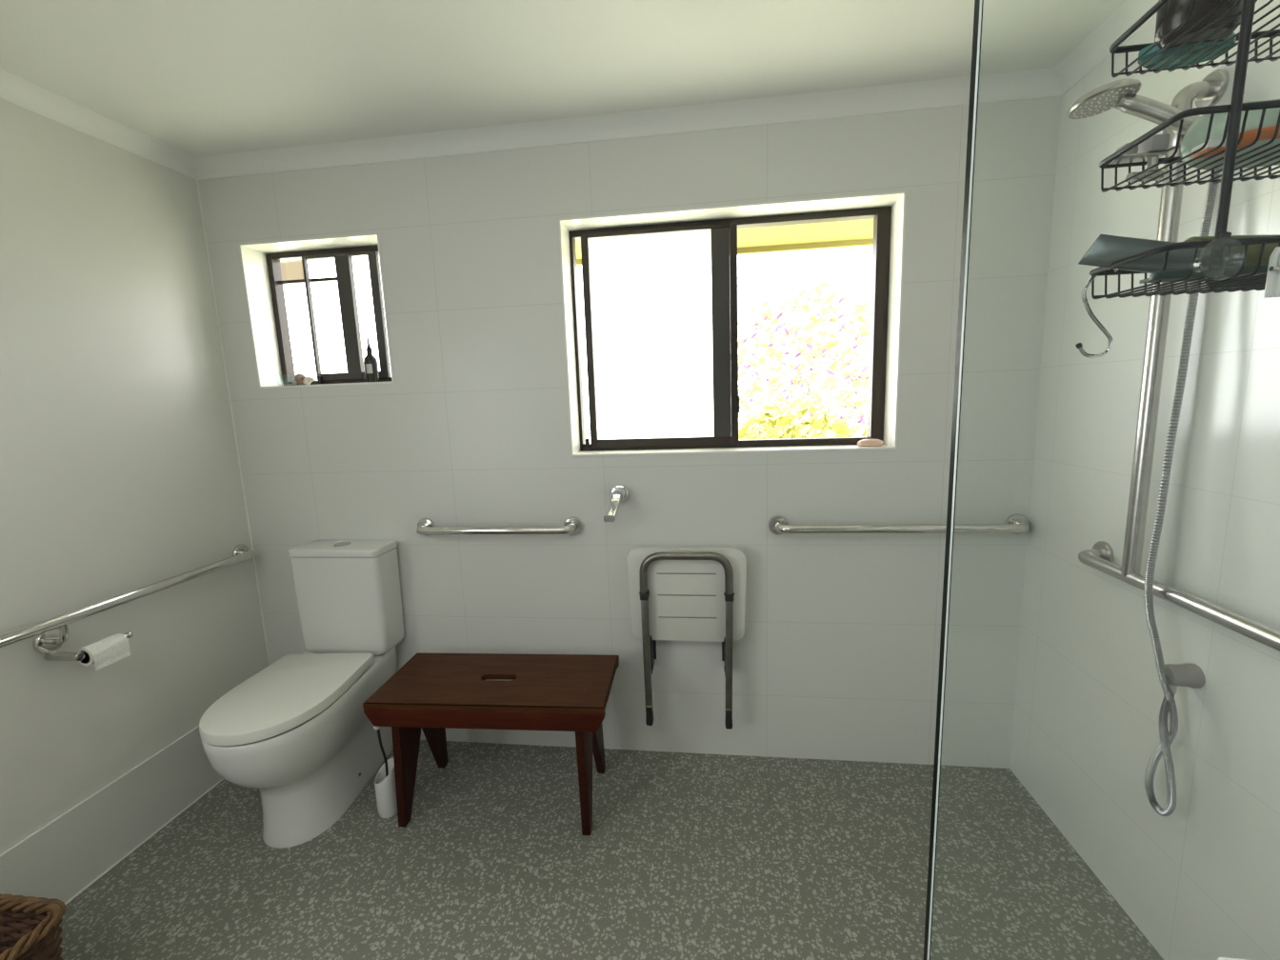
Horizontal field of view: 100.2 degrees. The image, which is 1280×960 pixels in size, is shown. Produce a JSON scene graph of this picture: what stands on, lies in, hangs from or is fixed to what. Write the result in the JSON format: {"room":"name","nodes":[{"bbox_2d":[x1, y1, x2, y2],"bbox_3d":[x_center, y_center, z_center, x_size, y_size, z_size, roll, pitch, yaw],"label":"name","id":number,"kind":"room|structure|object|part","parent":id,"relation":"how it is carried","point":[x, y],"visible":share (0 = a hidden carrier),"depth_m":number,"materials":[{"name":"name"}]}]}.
{"room":"accessible bathroom","nodes":[
{"label":"accessible bathroom","id":0,"kind":"room"},
{"bbox_2d":[0,98,268,854],"bbox_3d":[-1.878,0.194,0.781,0.120,2.340,3.190,-1,9,7],"label":"wall","id":1,"kind":"structure","parent":0,"point":[120,471],"depth_m":1.70,"materials":[{"name":"white paint"}]},
{"bbox_2d":[44,631,133,660],"bbox_3d":[-1.653,0.498,1.613,0.106,0.025,0.160,-1,9,7],"label":"toilet roll holder","id":2,"kind":"object","parent":1,"relation":"attached to","point":[53,655],"visible":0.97,"depth_m":1.54,"materials":[{"name":"metal"}]},
{"bbox_3d":[-1.661,0.509,1.547,0.106,0.025,0.025,-1,9,7],"label":"wall arm","id":3,"kind":"part","parent":2,"relation":"part of","materials":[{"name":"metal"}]},
{"bbox_2d":[76,633,131,670],"bbox_3d":[-1.612,0.515,1.610,0.058,0.070,0.101,-1,9,7],"label":"toilet roll","id":4,"kind":"object","parent":2,"relation":"on","point":[104,652],"visible":0.93,"depth_m":1.60,"materials":[{"name":"white paper"}]},
{"bbox_2d":[0,67,197,179],"bbox_3d":[-1.840,-0.925,0.527,0.056,0.054,3.050,-1,9,7],"label":"trim","id":5,"kind":"structure","parent":1,"relation":"attached to","point":[18,90],"depth_m":1.66,"materials":[{"name":"white paint"}]},
{"bbox_2d":[0,725,223,904],"bbox_3d":[-1.785,1.230,0.863,0.012,0.266,3.050,-1,9,7],"label":"baseboard","id":6,"kind":"structure","parent":1,"relation":"attached to","point":[60,860],"depth_m":1.69,"materials":[{"name":"white tile"}]},
{"bbox_2d":[0,544,255,654],"bbox_3d":[-1.700,0.462,1.362,0.079,0.136,1.760,-1,9,7],"label":"grab rail","id":7,"kind":"object","parent":1,"relation":"attached to","point":[49,638],"visible":1,"depth_m":1.59,"materials":[{"name":"metal"}]},
{"bbox_3d":[-1.680,0.444,1.544,0.072,0.064,0.019,-1,9,7],"label":"support arm","id":8,"kind":"part","parent":7,"relation":"part of","materials":[{"name":"metal"}]},
{"bbox_2d":[196,180,270,665],"bbox_3d":[-1.641,-0.135,2.182,0.007,2.026,0.007,-1,9,7],"label":"trim","id":9,"kind":"structure","parent":1,"relation":"attached to","point":[197,183],"depth_m":2.16,"materials":[{"name":"white"}]},
{"bbox_2d":[0,0,1125,157],"bbox_3d":[-0.382,-1.026,0.337,3.240,0.100,3.310,-1,9,7],"label":"ceiling","id":10,"kind":"structure","parent":0,"point":[197,78],"depth_m":1.45,"materials":[{"name":"white paint"}]},
{"bbox_2d":[59,740,1163,959],"bbox_3d":[-0.296,1.384,0.710,3.240,0.100,3.310,-1,9,7],"label":"floor","id":11,"kind":"structure","parent":0,"point":[685,855],"depth_m":1.62,"materials":[{"name":"stone"}]},
{"bbox_2d":[0,893,66,959],"bbox_3d":[-1.490,1.151,1.014,0.421,0.345,0.496,-1,9,7],"label":"wicker basket","id":12,"kind":"object","parent":11,"relation":"on","point":[30,929],"visible":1,"depth_m":1.19,"materials":[{"name":"brown wicker"}]},
{"bbox_2d":[199,540,404,848],"bbox_3d":[-1.193,0.730,1.905,0.397,0.890,0.696,-1,9,7],"label":"toilet","id":13,"kind":"object","parent":11,"relation":"on","point":[297,731],"visible":0.97,"depth_m":1.88,"materials":[{"name":"white ceramic"}]},
{"bbox_3d":[-1.199,0.719,1.816,0.383,0.035,0.523,-1,9,7],"label":"lid","id":14,"kind":"part","parent":13,"relation":"part of","materials":[{"name":"white plastic"}]},
{"bbox_3d":[-1.198,0.740,1.814,0.366,0.006,0.491,-1,9,7],"label":"seat","id":15,"kind":"part","parent":13,"relation":"part of","materials":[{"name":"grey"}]},
{"bbox_3d":[-1.164,0.267,2.103,0.374,0.028,0.157,-1,9,7],"label":"cistern lid","id":16,"kind":"part","parent":13,"relation":"part of","materials":[{"name":"white ceramic"}]},
{"bbox_2d":[374,757,397,818],"bbox_3d":[-0.887,1.078,1.877,0.074,0.190,0.074,-1,9,7],"label":"brush holder","id":17,"kind":"object","parent":11,"relation":"on","point":[385,787],"visible":0.78,"depth_m":1.85,"materials":[{"name":"white plastic"}]},
{"bbox_2d":[373,726,388,777],"bbox_3d":[-0.890,0.982,1.863,0.056,0.358,0.055,-1,9,7],"label":"toilet brush","id":18,"kind":"object","parent":17,"relation":"in","point":[374,728],"visible":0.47,"depth_m":1.85,"materials":[{"name":"black plastic"}]},
{"bbox_2d":[362,652,619,835],"bbox_3d":[-0.485,0.921,1.920,0.798,0.460,0.350,-1,9,6],"label":"wooden stool","id":19,"kind":"object","parent":11,"relation":"on","point":[432,693],"visible":1,"depth_m":1.80,"materials":[{"name":"brown wood"}]},
{"bbox_2d":[922,0,983,959],"bbox_3d":[0.716,0.250,0.441,0.888,2.148,0.010,-1,9,7],"label":"screen","id":20,"kind":"object","parent":11,"relation":"on","point":[978,4],"visible":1,"depth_m":0.45,"materials":[{"name":"clear glass"}]},
{"bbox_2d":[1089,0,1279,299],"bbox_3d":[0.560,-0.506,0.406,0.263,0.689,0.166,-1,9,7],"label":"shower caddy","id":21,"kind":"object","parent":20,"relation":"hanging from","point":[1222,237],"visible":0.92,"depth_m":0.46,"materials":[{"name":"black metal"}]},
{"bbox_2d":[1075,268,1118,358],"bbox_3d":[0.470,-0.172,0.551,0.035,0.091,0.005,-1,9,9],"label":"hook","id":22,"kind":"object","parent":21,"relation":"hanging from","point":[1079,346],"visible":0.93,"depth_m":0.55,"materials":[{"name":"silver metal"}]},
{"bbox_2d":[1107,133,1170,181],"bbox_3d":[0.477,-0.306,0.513,0.041,0.039,0.018,-1,9,7],"label":"razor","id":23,"kind":"object","parent":21,"relation":"in","point":[1153,148],"visible":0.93,"depth_m":0.51,"materials":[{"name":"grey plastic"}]},
{"bbox_3d":[0.477,-0.309,0.514,0.041,0.003,0.016,-1,9,7],"label":"blade","id":24,"kind":"part","parent":23,"relation":"part of","materials":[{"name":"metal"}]},
{"bbox_3d":[0.483,-0.297,0.512,0.028,0.021,0.009,-2,9,3],"label":"stem","id":25,"kind":"part","parent":23,"relation":"part of","materials":[{"name":"plastic"}]},
{"bbox_2d":[1078,234,1279,273],"bbox_3d":[0.530,-0.212,0.496,0.213,0.050,0.033,-1,9,7],"label":"tube","id":26,"kind":"object","parent":21,"relation":"in","point":[1106,250],"visible":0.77,"depth_m":0.50,"materials":[{"name":"teal plastic"}]},
{"bbox_2d":[1089,235,1279,299],"bbox_3d":[0.576,-0.193,0.483,0.260,0.030,0.110,-1,9,7],"label":"basket","id":27,"kind":"object","parent":21,"relation":"on","point":[1216,256],"depth_m":0.47,"materials":[{"name":"black metal"}]},
{"bbox_2d":[1099,100,1279,192],"bbox_3d":[0.572,-0.294,0.467,0.260,0.030,0.110,-1,9,7],"label":"basket","id":28,"kind":"object","parent":21,"relation":"on","point":[1234,110],"depth_m":0.46,"materials":[{"name":"black metal"}]},
{"bbox_2d":[1137,0,1242,69],"bbox_3d":[0.493,-0.458,0.466,0.075,0.150,0.064,-1,9,7],"label":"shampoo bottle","id":29,"kind":"object","parent":21,"relation":"in","point":[1173,12],"visible":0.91,"depth_m":0.47,"materials":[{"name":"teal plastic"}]},
{"bbox_2d":[1108,0,1279,78],"bbox_3d":[0.568,-0.396,0.452,0.260,0.030,0.110,-1,9,7],"label":"basket","id":30,"kind":"object","parent":21,"relation":"on","point":[1248,5],"depth_m":0.48,"materials":[{"name":"black metal"}]},
{"bbox_2d":[1139,264,1268,283],"bbox_3d":[0.516,-0.180,0.465,0.138,0.007,0.026,-1,9,7],"label":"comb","id":31,"kind":"object","parent":21,"relation":"in","point":[1164,275],"visible":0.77,"depth_m":0.46,"materials":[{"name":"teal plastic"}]},
{"bbox_2d":[1195,231,1239,279],"bbox_3d":[0.455,-0.176,0.428,0.039,0.038,0.034,-1,9,7],"label":"cup","id":32,"kind":"object","parent":21,"relation":"on","point":[1222,239],"depth_m":0.44,"materials":[{"name":"clear plastic"}]},
{"bbox_2d":[1180,99,1279,169],"bbox_3d":[0.578,-0.310,0.476,0.155,0.052,0.052,-1,9,7],"label":"bottle","id":33,"kind":"object","parent":21,"relation":"in","point":[1195,135],"visible":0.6,"depth_m":0.47,"materials":[{"name":"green plastic"}]},
{"bbox_3d":[0.460,-0.504,0.364,0.007,0.673,0.058,-1,9,7],"label":"post","id":34,"kind":"part","parent":21,"relation":"part of","materials":[{"name":"black metal"}]},
{"bbox_2d":[1191,124,1279,159],"bbox_3d":[0.532,-0.287,0.446,0.118,0.021,0.018,-1,9,7],"label":"razor","id":35,"kind":"object","parent":21,"relation":"in","point":[1267,132],"visible":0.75,"depth_m":0.45,"materials":[{"name":"orange plastic"}]},
{"bbox_3d":[0.542,-0.288,0.445,0.099,0.019,0.013,-1,9,7],"label":"handle","id":36,"kind":"part","parent":35,"relation":"part of","materials":[{"name":"orange plastic"}]},
{"bbox_2d":[1205,276,1266,288],"bbox_3d":[0.596,-0.209,0.513,0.129,0.045,0.014,-1,9,7],"label":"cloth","id":37,"kind":"object","parent":21,"relation":"in","point":[1263,276],"visible":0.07,"depth_m":0.52,"materials":[{"name":"black fabric"}]},
{"bbox_2d":[1263,246,1279,298],"bbox_3d":[0.518,-0.169,0.435,0.012,0.039,0.008,-1,9,7],"label":"peg","id":38,"kind":"object","parent":21,"relation":"attached to","point":[1272,282],"visible":1,"depth_m":0.44,"materials":[{"name":"white plastic"}]},
{"bbox_2d":[1217,957,1248,959],"bbox_3d":[0.792,0.809,0.187,0.672,1.118,0.633,-1,9,7],"label":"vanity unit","id":39,"kind":"object","parent":11,"relation":"on","point":[1219,958],"visible":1,"depth_m":0.48,"materials":[{"name":"white"}]},
{"bbox_2d":[198,96,1061,768],"bbox_3d":[-0.141,-0.070,2.092,3.000,2.340,0.170,-1,9,7],"label":"wall","id":40,"kind":"structure","parent":0,"point":[837,654],"depth_m":1.98,"materials":[{"name":"paint"}]},
{"bbox_2d":[239,232,393,388],"bbox_3d":[-1.230,-0.649,2.133,0.572,0.547,0.168,-1,9,7],"label":"window","id":41,"kind":"structure","parent":40,"relation":"in","point":[261,266],"depth_m":2.15,"materials":[{"name":"white paint"}]},
{"bbox_2d":[294,373,306,384],"bbox_3d":[-1.366,-0.406,2.162,0.065,0.050,0.049,5,11,38],"label":"shell","id":42,"kind":"object","parent":41,"relation":"on","point":[299,377],"visible":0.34,"depth_m":2.15,"materials":[{"name":"brown"}]},
{"bbox_2d":[302,376,315,384],"bbox_3d":[-1.320,-0.395,2.135,0.044,0.034,0.031,-5,9,-17],"label":"shell","id":43,"kind":"object","parent":41,"relation":"on","point":[308,380],"visible":0.98,"depth_m":2.12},
{"bbox_3d":[-1.222,-0.381,2.159,0.572,0.008,0.138,-1,9,7],"label":"sill","id":44,"kind":"part","parent":41,"relation":"part of","materials":[{"name":"white paint"}]},
{"bbox_3d":[-1.186,-0.657,2.167,0.318,0.489,0.026,-1,9,7],"label":"sliding sash","id":45,"kind":"part","parent":41,"relation":"part of","materials":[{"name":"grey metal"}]},
{"bbox_2d":[363,336,379,382],"bbox_3d":[-1.067,-0.476,2.118,0.049,0.181,0.049,-1,9,7],"label":"pump bottle","id":46,"kind":"object","parent":41,"relation":"on","point":[370,365],"visible":0.84,"depth_m":2.11,"materials":[{"name":"black"}]},
{"bbox_3d":[-1.062,-0.437,2.101,0.022,0.036,0.003,-3,9,-8],"label":"label panel","id":47,"kind":"part","parent":46,"relation":"part of","materials":[{"name":"grey paper"}]},
{"bbox_2d":[416,517,582,535],"bbox_3d":[-0.558,0.187,2.056,0.674,0.072,0.084,-1,9,7],"label":"grab rail","id":48,"kind":"object","parent":40,"relation":"attached to","point":[573,526],"visible":1,"depth_m":2.02,"materials":[{"name":"metal"}]},
{"bbox_2d":[280,219,873,280],"bbox_3d":[-0.236,-1.324,2.289,5.600,0.637,0.565,-1,9,7],"label":"eaves","id":49,"kind":"object","parent":40,"relation":"attached to","point":[852,232],"depth_m":2.42,"materials":[{"name":"yellow paint"}]},
{"bbox_2d":[603,483,629,521],"bbox_3d":[-0.084,0.082,1.947,0.073,0.111,0.146,-1,9,7],"label":"tap","id":50,"kind":"object","parent":40,"relation":"attached to","point":[619,493],"visible":1,"depth_m":1.94,"materials":[{"name":"silver metal"}]},
{"bbox_3d":[-0.095,0.095,1.929,0.037,0.090,0.112,1,9,17],"label":"lever","id":51,"kind":"part","parent":50,"relation":"part of","materials":[{"name":"silver metal"}]},
{"bbox_3d":[-0.077,0.052,2.007,0.072,0.072,0.019,-1,9,7],"label":"wall plate","id":52,"kind":"part","parent":50,"relation":"part of","materials":[{"name":"silver metal"}]},
{"bbox_2d":[194,67,1061,179],"bbox_3d":[-0.195,-1.181,1.807,3.000,0.054,0.056,-1,9,7],"label":"trim","id":53,"kind":"structure","parent":40,"relation":"attached to","point":[1039,83],"depth_m":1.79,"materials":[{"name":"white paint"}]},
{"bbox_2d":[626,547,746,729],"bbox_3d":[0.179,0.585,2.009,0.438,0.678,0.116,-1,9,7],"label":"shower seat","id":54,"kind":"object","parent":40,"relation":"attached to","point":[675,593],"visible":1,"depth_m":1.97,"materials":[{"name":"white plastic"}]},
{"bbox_3d":[0.026,0.655,1.997,0.029,0.445,0.026,-1,9,7],"label":"leg","id":55,"kind":"part","parent":54,"relation":"part of","materials":[{"name":"metal"}]},
{"bbox_3d":[0.173,0.424,1.981,0.438,0.352,0.023,-1,9,7],"label":"seat panel","id":56,"kind":"part","parent":54,"relation":"part of","materials":[{"name":"white plastic"}]},
{"bbox_3d":[0.326,0.650,1.959,0.031,0.445,0.026,-1,9,7],"label":"leg","id":57,"kind":"part","parent":54,"relation":"part of","materials":[{"name":"metal"}]},
{"bbox_2d":[558,191,906,456],"bbox_3d":[0.314,-0.526,1.959,1.162,0.842,0.171,-1,9,7],"label":"window","id":58,"kind":"structure","parent":40,"relation":"in","point":[887,210],"depth_m":1.95,"materials":[{"name":"white paint"}]},
{"bbox_3d":[0.078,-0.527,2.026,0.574,0.796,0.022,-1,9,7],"label":"sliding sash","id":59,"kind":"part","parent":58,"relation":"part of","materials":[{"name":"brown metal"}]},
{"bbox_3d":[0.326,-0.112,2.007,1.162,0.008,0.138,-1,9,7],"label":"sill","id":60,"kind":"part","parent":58,"relation":"part of","materials":[{"name":"white paint"}]},
{"bbox_2d":[857,439,883,446],"bbox_3d":[0.829,-0.135,1.926,0.092,0.026,0.056,-1,9,7],"label":"soap bar","id":61,"kind":"object","parent":58,"relation":"on","point":[865,442],"visible":1,"depth_m":1.91,"materials":[{"name":"beige"}]},
{"bbox_2d":[767,513,1029,535],"bbox_3d":[0.900,0.164,1.868,0.878,0.072,0.084,-1,9,7],"label":"grab rail","id":62,"kind":"object","parent":40,"relation":"attached to","point":[1015,524],"visible":1,"depth_m":1.84,"materials":[{"name":"metal"}]},
{"bbox_2d":[1009,0,1279,959],"bbox_3d":[1.216,0.146,0.384,0.120,2.340,3.190,-1,9,7],"label":"wall","id":63,"kind":"structure","parent":0,"point":[1201,880],"depth_m":1.32,"materials":[{"name":"paint"}]},
{"bbox_2d":[1055,0,1159,95],"bbox_3d":[1.080,-0.971,0.152,0.056,0.054,3.050,-1,9,7],"label":"trim","id":64,"kind":"structure","parent":63,"relation":"attached to","point":[1093,50],"depth_m":1.46,"materials":[{"name":"white paint"}]},
{"bbox_2d":[1078,68,1279,651],"bbox_3d":[1.142,-0.253,0.957,0.164,1.170,1.030,-1,9,7],"label":"grab rail","id":65,"kind":"object","parent":63,"relation":"attached to","point":[1209,91],"visible":0.66,"depth_m":1.23,"materials":[{"name":"metal"}]},
{"bbox_2d":[1098,142,1138,166],"bbox_3d":[1.131,-0.759,1.233,0.087,0.037,0.075,-1,9,7],"label":"tray","id":66,"kind":"object","parent":65,"relation":"on","point":[1133,150],"depth_m":1.24,"materials":[{"name":"metal"}]},
{"bbox_2d":[1066,79,1199,134],"bbox_3d":[1.074,-0.784,1.150,0.253,0.148,0.126,6,12,41],"label":"shower","id":67,"kind":"object","parent":65,"relation":"attached to","point":[1121,94],"visible":0.91,"depth_m":1.15,"materials":[{"name":"metal"}]},
{"bbox_3d":[1.025,-0.835,1.185,0.118,0.018,0.119,-1,9,7],"label":"plate","id":68,"kind":"part","parent":67,"relation":"part of","materials":[{"name":"grey plastic"}]},
{"bbox_3d":[1.125,-0.776,1.146,0.173,0.131,0.035,3,10,29],"label":"handle","id":69,"kind":"part","parent":67,"relation":"part of","materials":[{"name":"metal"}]},
{"bbox_2d":[1143,169,1220,816],"bbox_3d":[1.181,0.027,1.171,0.064,1.506,0.156,1,9,22],"label":"shower hose","id":70,"kind":"object","parent":67,"relation":"hanging from","point":[1167,735],"visible":0.89,"depth_m":1.21,"materials":[{"name":"silver metal"}]},
{"bbox_2d":[1164,662,1205,694],"bbox_3d":[1.238,0.455,1.229,0.061,0.069,0.054,-1,9,7],"label":"wall outlet","id":71,"kind":"object","parent":63,"relation":"attached to","point":[1186,674],"visible":0.82,"depth_m":1.21,"materials":[{"name":"grey plastic"}]},
{"label":"outside","id":72,"kind":"structure","parent":0,"visible":0},
{"bbox_2d":[584,424,867,442],"bbox_3d":[2.279,-0.603,17.074,32.000,0.150,29.700,-1,9,7],"label":"ground","id":73,"kind":"structure","parent":72,"point":[688,432],"depth_m":29.07,"materials":[{"name":"white"}]},
{"bbox_2d":[704,281,871,439],"bbox_3d":[1.906,-0.541,5.951,2.356,3.157,1.650,-1,9,7],"label":"blossom tree","id":74,"kind":"object","parent":73,"relation":"on","point":[817,349],"visible":0.47,"depth_m":5.60,"materials":[{"name":"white plant"}]},
{"bbox_2d":[738,397,852,439],"bbox_3d":[1.100,0.411,3.855,0.934,1.982,0.839,-1,9,7],"label":"shrub","id":75,"kind":"object","parent":73,"relation":"on","point":[783,422],"visible":0.24,"depth_m":3.64,"materials":[{"name":"yellow plant"}]}
]}

